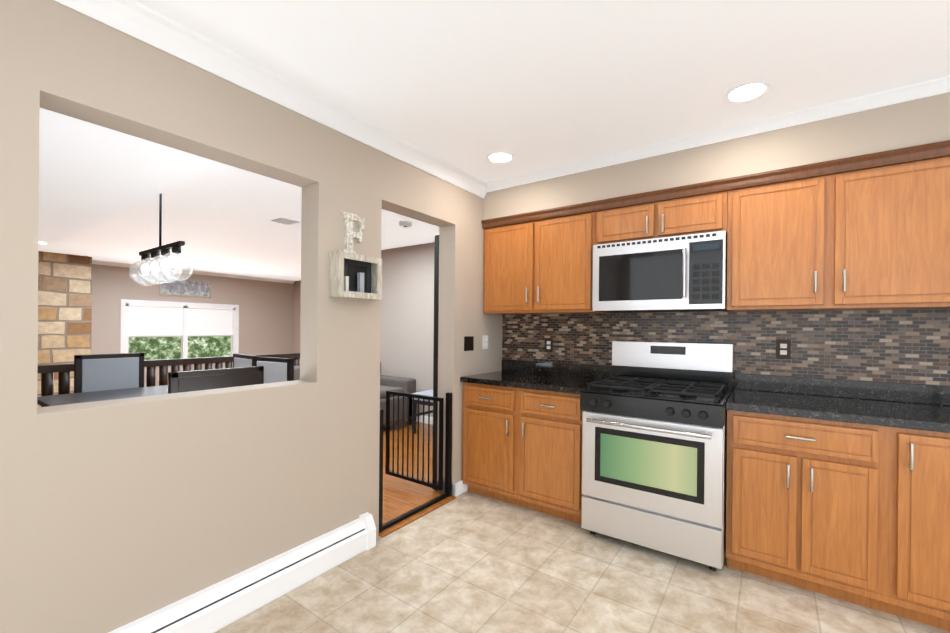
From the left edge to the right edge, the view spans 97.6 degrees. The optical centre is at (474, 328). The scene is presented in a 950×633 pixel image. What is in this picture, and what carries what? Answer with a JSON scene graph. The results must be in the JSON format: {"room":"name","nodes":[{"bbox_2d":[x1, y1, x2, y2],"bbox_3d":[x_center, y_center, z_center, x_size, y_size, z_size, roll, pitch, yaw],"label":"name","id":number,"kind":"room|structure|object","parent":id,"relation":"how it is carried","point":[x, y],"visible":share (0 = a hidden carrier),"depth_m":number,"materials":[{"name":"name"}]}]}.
{"room":"kitchen","nodes":[
{"label":"kitchen","id":0,"kind":"room"},
{"bbox_2d":[37,251,91,406],"bbox_3d":[-7.416,0.226,6.177,0.500,2.890,2.470,1,0,35],"label":"stone wall","id":1,"kind":"structure","parent":0,"point":[64,307],"depth_m":6.76,"materials":[{"name":"beige stone"}]},
{"bbox_2d":[39,108,222,243],"bbox_3d":[-4.034,-1.061,1.818,4.439,0.240,3.860,1,0,35],"label":"ceiling soffit","id":2,"kind":"structure","parent":0,"point":[90,174],"depth_m":2.45,"materials":[{"name":"white paint"}]},
{"bbox_2d":[91,264,292,386],"bbox_3d":[-7.204,0.277,7.038,0.150,2.990,9.020,1,0,35],"label":"wall","id":3,"kind":"structure","parent":0,"point":[265,317],"depth_m":9.17,"materials":[{"name":"beige paint"}]},
{"bbox_2d":[120,299,238,357],"bbox_3d":[-6.027,0.106,8.626,0.130,1.290,2.110,1,0,35],"label":"window","id":4,"kind":"structure","parent":3,"relation":"in","point":[124,328],"depth_m":8.57,"materials":[{"name":"white"}]},
{"bbox_2d":[129,306,232,335],"bbox_3d":[-6.010,-0.133,8.615,0.026,0.567,1.860,1,0,35],"label":"window blind","id":5,"kind":"object","parent":4,"relation":"attached to","point":[153,321],"visible":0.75,"depth_m":8.48,"materials":[{"name":"white fabric"}]},
{"bbox_2d":[159,276,211,297],"bbox_3d":[-5.966,-0.849,8.606,0.033,0.360,0.940,1,0,35],"label":"art","id":6,"kind":"object","parent":3,"relation":"attached to","point":[194,287],"visible":0.9,"depth_m":8.61,"materials":[{"name":"white wood"}]},
{"bbox_2d":[92,260,294,283],"bbox_3d":[-5.726,-1.173,8.922,0.056,0.067,3.950,1,0,35],"label":"crown molding","id":7,"kind":"structure","parent":3,"relation":"attached to","point":[97,262],"depth_m":8.94,"materials":[{"name":"white paint"}]},
{"bbox_2d":[38,164,438,280],"bbox_3d":[-4.033,-1.235,4.797,7.890,0.100,9.020,1,0,35],"label":"ceiling","id":8,"kind":"structure","parent":0,"point":[218,219],"depth_m":4.96,"materials":[{"name":"white paint"}]},
{"bbox_2d":[129,193,193,284],"bbox_3d":[-2.319,-0.749,3.064,0.800,0.834,0.200,1,0,35],"label":"dining pendant light","id":9,"kind":"object","parent":8,"relation":"hanging from","point":[154,265],"visible":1,"depth_m":3.02,"materials":[{"name":"black"}]},
{"bbox_2d":[271,218,298,224],"bbox_3d":[-2.059,-1.158,4.512,0.200,0.016,0.200,1,0,35],"label":"ceiling vent","id":10,"kind":"object","parent":8,"relation":"in","point":[285,221],"visible":1,"depth_m":4.48,"materials":[{"name":"white metal"}]},
{"bbox_2d":[399,221,411,227],"bbox_3d":[-0.758,-1.131,4.533,0.144,0.046,0.144,1,0,35],"label":"smoke detector","id":11,"kind":"object","parent":8,"relation":"attached to","point":[405,224],"visible":1,"depth_m":4.49,"materials":[{"name":"white plastic"}]},
{"bbox_2d":[0,0,502,632],"bbox_3d":[-0.768,0.049,2.462,0.160,2.480,5.600,1,0,35],"label":"wall","id":12,"kind":"structure","parent":0,"point":[114,514],"depth_m":1.73,"materials":[{"name":"beige paint"}]},
{"bbox_2d":[108,512,375,632],"bbox_3d":[-1.415,1.192,1.356,0.086,0.188,2.753,1,0,35],"label":"baseboard heater","id":13,"kind":"object","parent":12,"relation":"attached to","point":[214,608],"visible":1,"depth_m":1.91,"materials":[{"name":"white metal"}]},
{"bbox_2d":[54,0,486,197],"bbox_3d":[-1.047,-1.145,1.848,0.075,0.097,3.965,1,0,35],"label":"crown molding","id":14,"kind":"structure","parent":12,"relation":"attached to","point":[143,23],"depth_m":1.89,"materials":[{"name":"white wood"}]},
{"bbox_2d":[341,211,364,253],"bbox_3d":[-0.701,-0.536,2.390,0.021,0.238,0.145,1,0,35],"label":"wall art","id":15,"kind":"object","parent":12,"relation":"attached to","point":[350,234],"visible":0.83,"depth_m":2.37},
{"bbox_2d":[329,251,381,299],"bbox_3d":[-0.676,-0.293,2.371,0.087,0.245,0.305,1,0,35],"label":"wall shelf","id":16,"kind":"object","parent":12,"relation":"attached to","point":[354,276],"visible":1,"depth_m":2.38,"materials":[{"name":"grey wood"}]},
{"bbox_2d":[379,391,451,532],"bbox_3d":[-0.657,0.882,3.078,0.658,0.787,0.732,1,0,35],"label":"baby gate","id":17,"kind":"object","parent":12,"relation":"attached to","point":[448,456],"visible":0.96,"depth_m":3.20,"materials":[{"name":"black metal"}]},
{"bbox_2d":[379,491,455,537],"bbox_3d":[-0.439,1.285,2.921,0.205,0.012,0.738,1,0,35],"label":"sill","id":18,"kind":"structure","parent":12,"relation":"attached to","point":[396,513],"depth_m":2.92,"materials":[{"name":"brown wood"}]},
{"bbox_2d":[432,235,438,489],"bbox_3d":[-0.130,0.272,3.628,0.132,2.017,0.758,1,0,35],"label":"hall door","id":19,"kind":"structure","parent":12,"relation":"in","point":[436,313],"depth_m":3.29,"materials":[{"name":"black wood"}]},
{"bbox_2d":[451,480,467,496],"bbox_3d":[0.033,1.245,3.473,0.036,0.100,0.706,1,0,35],"label":"baseboard","id":20,"kind":"structure","parent":12,"relation":"attached to","point":[459,487],"depth_m":3.23,"materials":[{"name":"white"}]},
{"bbox_2d":[464,336,473,350],"bbox_3d":[-0.047,0.122,3.329,0.014,0.115,0.120,1,0,35],"label":"outlet","id":21,"kind":"object","parent":12,"relation":"attached to","point":[468,343],"depth_m":3.32,"materials":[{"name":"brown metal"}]},
{"bbox_2d":[483,335,487,348],"bbox_3d":[0.090,0.117,3.524,0.010,0.115,0.075,1,0,35],"label":"outlet","id":22,"kind":"object","parent":12,"relation":"attached to","point":[485,338],"depth_m":3.52,"materials":[{"name":"white plastic"}]},
{"bbox_2d":[293,280,300,358],"bbox_3d":[-2.538,0.318,9.166,5.000,2.990,0.150,1,0,35],"label":"wall","id":23,"kind":"structure","parent":0,"point":[296,311],"depth_m":10.46,"materials":[{"name":"beige paint"}]},
{"bbox_2d":[380,242,434,416],"bbox_3d":[-0.435,0.068,5.567,2.890,2.440,0.150,1,0,35],"label":"wall","id":24,"kind":"structure","parent":0,"point":[407,330],"depth_m":5.82,"materials":[{"name":"beige paint"}]},
{"bbox_2d":[405,415,432,424],"bbox_3d":[-0.432,1.238,5.458,2.740,0.100,0.014,1,0,35],"label":"baseboard","id":25,"kind":"structure","parent":24,"relation":"attached to","point":[420,417],"depth_m":5.63,"materials":[{"name":"white"}]},
{"bbox_2d":[383,420,436,515],"bbox_3d":[-2.454,1.323,2.609,2.740,0.100,7.000,1,0,35],"label":"floor","id":26,"kind":"structure","parent":0,"point":[398,492],"depth_m":3.82,"materials":[{"name":"brown wood"}]},
{"bbox_2d":[37,385,167,406],"bbox_3d":[-2.346,0.893,3.050,1.500,0.760,1.040,1,0,35],"label":"dining table","id":27,"kind":"object","parent":26,"relation":"on","point":[61,399],"visible":0.02,"depth_m":3.14,"materials":[{"name":"grey"}]},
{"bbox_2d":[74,353,143,392],"bbox_3d":[-2.900,0.742,3.382,0.470,1.050,0.450,1,0,35],"label":"chair","id":28,"kind":"object","parent":26,"relation":"on","point":[97,372],"visible":0.19,"depth_m":3.47,"materials":[{"name":"grey fabric"}]},
{"bbox_2d":[37,353,299,406],"bbox_3d":[-2.955,0.756,4.194,0.090,1.020,4.200,1,0,35],"label":"railing","id":29,"kind":"object","parent":26,"relation":"on","point":[47,377],"visible":0.02,"depth_m":4.01,"materials":[{"name":"brown wood"}]},
{"bbox_2d":[168,366,263,393],"bbox_3d":[-1.757,0.764,2.694,0.470,1.030,0.530,1,0,35],"label":"chair","id":30,"kind":"object","parent":26,"relation":"on","point":[187,381],"visible":0.29,"depth_m":2.53,"materials":[{"name":"black wood"}]},
{"bbox_2d":[233,353,255,367],"bbox_3d":[-2.276,0.758,3.694,0.470,1.030,0.470,1,0,40],"label":"chair","id":31,"kind":"object","parent":26,"relation":"on","point":[242,360],"visible":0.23,"depth_m":3.84,"materials":[{"name":"grey fabric"}]},
{"bbox_2d":[254,356,293,383],"bbox_3d":[-1.820,0.763,3.347,0.470,1.030,0.470,1,0,28],"label":"chair","id":32,"kind":"object","parent":26,"relation":"on","point":[278,369],"visible":0.21,"depth_m":3.48,"materials":[{"name":"grey fabric"}]},
{"bbox_2d":[294,361,415,424],"bbox_3d":[-1.545,0.868,5.216,0.900,0.820,1.400,1,0,35],"label":"sofa","id":33,"kind":"object","parent":26,"relation":"on","point":[398,384],"visible":0.19,"depth_m":5.35,"materials":[{"name":"grey fabric"}]},
{"bbox_2d":[412,390,432,433],"bbox_3d":[-0.450,0.748,5.132,0.460,1.080,0.470,1,0,35],"label":"table","id":34,"kind":"object","parent":26,"relation":"on","point":[428,393],"visible":0.23,"depth_m":5.06,"materials":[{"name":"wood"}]},
{"bbox_2d":[135,0,949,182],"bbox_3d":[0.525,-1.227,0.939,4.010,0.100,4.600,1,0,35],"label":"ceiling","id":35,"kind":"structure","parent":0,"point":[470,86],"depth_m":1.83,"materials":[{"name":"white paint"}]},
{"bbox_2d":[487,152,513,162],"bbox_3d":[0.174,-1.180,2.873,0.186,0.006,0.186,1,0,35],"label":"recessed light","id":36,"kind":"object","parent":35,"relation":"in","point":[499,157],"visible":1,"depth_m":2.86,"materials":[{"name":"white"}]},
{"bbox_2d":[725,81,769,102],"bbox_3d":[1.347,-1.168,2.060,0.186,0.006,0.186,1,0,35],"label":"recessed light","id":37,"kind":"object","parent":35,"relation":"in","point":[748,91],"visible":1,"depth_m":2.05,"materials":[{"name":"white plastic"}]},
{"bbox_2d":[215,491,949,632],"bbox_3d":[0.523,1.353,0.835,3.850,0.100,4.450,1,0,35],"label":"floor","id":38,"kind":"structure","parent":0,"point":[468,562],"depth_m":2.05,"materials":[{"name":"tile"}]},
{"bbox_2d":[462,382,583,523],"bbox_3d":[0.465,0.862,3.199,1.005,0.874,0.658,1,0,35],"label":"base cabinet","id":39,"kind":"object","parent":38,"relation":"on","point":[522,447],"visible":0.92,"depth_m":2.93,"materials":[{"name":"brown wood"}]},
{"bbox_2d":[460,359,611,393],"bbox_3d":[0.478,0.351,3.208,1.007,0.144,0.633,1,0,35],"label":"countertop","id":40,"kind":"structure","parent":39,"relation":"on","point":[573,378],"depth_m":3.24,"materials":[{"name":"black stone"}]},
{"bbox_2d":[580,341,733,570],"bbox_3d":[1.160,0.702,2.637,0.763,1.210,0.755,1,0,35],"label":"gas range","id":41,"kind":"object","parent":38,"relation":"on","point":[654,445],"visible":1,"depth_m":2.40,"materials":[{"name":"silver metal"}]},
{"bbox_2d":[726,410,893,614],"bbox_3d":[1.773,0.876,2.293,0.622,0.874,0.623,1,0,35],"label":"base cabinet","id":42,"kind":"object","parent":38,"relation":"on","point":[857,513],"depth_m":2.01,"materials":[{"name":"brown wood"}]},
{"bbox_2d":[726,373,949,432],"bbox_3d":[2.300,0.370,1.916,1.913,0.144,0.633,1,0,35],"label":"countertop","id":43,"kind":"structure","parent":42,"relation":"on","point":[926,407],"depth_m":2.22,"materials":[{"name":"black stone"}]},
{"bbox_2d":[894,427,949,630],"bbox_3d":[2.239,0.881,1.962,0.522,0.874,0.623,1,0,35],"label":"base cabinet","id":44,"kind":"object","parent":38,"relation":"on","point":[921,457],"depth_m":1.80,"materials":[{"name":"brown wood"}]},
{"bbox_2d":[483,92,949,219],"bbox_3d":[1.674,-1.026,2.553,3.700,0.285,0.335,1,0,35],"label":"ceiling soffit","id":45,"kind":"structure","parent":0,"point":[920,121],"depth_m":2.41,"materials":[{"name":"beige paint"}]},
{"bbox_2d":[486,76,949,191],"bbox_3d":[1.598,-1.143,2.365,3.610,0.053,0.060,1,0,35],"label":"crown molding","id":46,"kind":"structure","parent":45,"relation":"attached to","point":[938,86],"depth_m":2.38,"materials":[{"name":"white wood"}]},
{"bbox_3d":[1.866,0.073,2.709,3.850,2.480,0.150,1,0,35],"label":"wall","id":47,"kind":"structure","parent":0,"visible":0},
{"bbox_2d":[483,212,606,314],"bbox_3d":[0.537,-0.475,3.324,0.955,0.710,0.382,1,0,35],"label":"upper cabinet","id":48,"kind":"object","parent":47,"relation":"attached to","point":[545,266],"visible":1,"depth_m":3.16,"materials":[{"name":"brown wood"}]},
{"bbox_2d":[596,191,727,244],"bbox_3d":[1.255,-0.700,2.816,0.796,0.245,0.382,1,0,35],"label":"upper cabinet","id":49,"kind":"object","parent":47,"relation":"attached to","point":[706,213],"visible":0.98,"depth_m":2.65,"materials":[{"name":"brown wood"}]},
{"bbox_2d":[592,231,727,312],"bbox_3d":[1.235,-0.347,2.794,0.792,0.458,0.438,1,0,35],"label":"over-the-range microwave","id":50,"kind":"object","parent":49,"relation":"attached to","point":[684,273],"visible":0.98,"depth_m":2.63,"materials":[{"name":"silver metal"}]},
{"bbox_2d":[502,309,949,390],"bbox_3d":[1.758,0.150,2.688,3.700,0.525,0.008,1,0,35],"label":"backsplash","id":51,"kind":"structure","parent":47,"relation":"attached to","point":[905,346],"depth_m":2.58,"materials":[{"name":"tile"}]},
{"bbox_2d":[545,338,552,351],"bbox_3d":[0.619,0.141,3.484,0.072,0.116,0.010,1,0,35],"label":"outlet","id":52,"kind":"object","parent":51,"relation":"attached to","point":[548,341],"depth_m":3.48,"materials":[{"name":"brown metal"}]},
{"bbox_2d":[776,340,790,358],"bbox_3d":[1.907,0.128,2.570,0.072,0.116,0.010,1,0,35],"label":"outlet","id":53,"kind":"object","parent":51,"relation":"attached to","point":[783,349],"depth_m":2.57,"materials":[{"name":"brown plastic"}]},
{"bbox_2d":[726,156,949,311],"bbox_3d":[1.982,-0.460,2.320,0.965,0.710,0.348,1,0,35],"label":"upper cabinet","id":54,"kind":"object","parent":47,"relation":"attached to","point":[877,238],"visible":1,"depth_m":2.14,"materials":[{"name":"brown wood"}]},
{"bbox_2d":[481,140,949,228],"bbox_3d":[1.663,-0.851,2.539,3.694,0.063,0.363,1,0,35],"label":"trim","id":55,"kind":"structure","parent":54,"relation":"on","point":[898,156],"depth_m":2.40,"materials":[{"name":"brown wood"}]},
{"label":"outside","id":56,"kind":"structure","parent":0,"visible":0},
{"bbox_2d":[129,336,230,359],"bbox_3d":[-6.478,-0.024,8.965,0.001,3.500,5.700,1,0,35],"label":"window","id":57,"kind":"structure","parent":56,"point":[154,348],"depth_m":9.01,"materials":[{"name":"green"}]}
]}

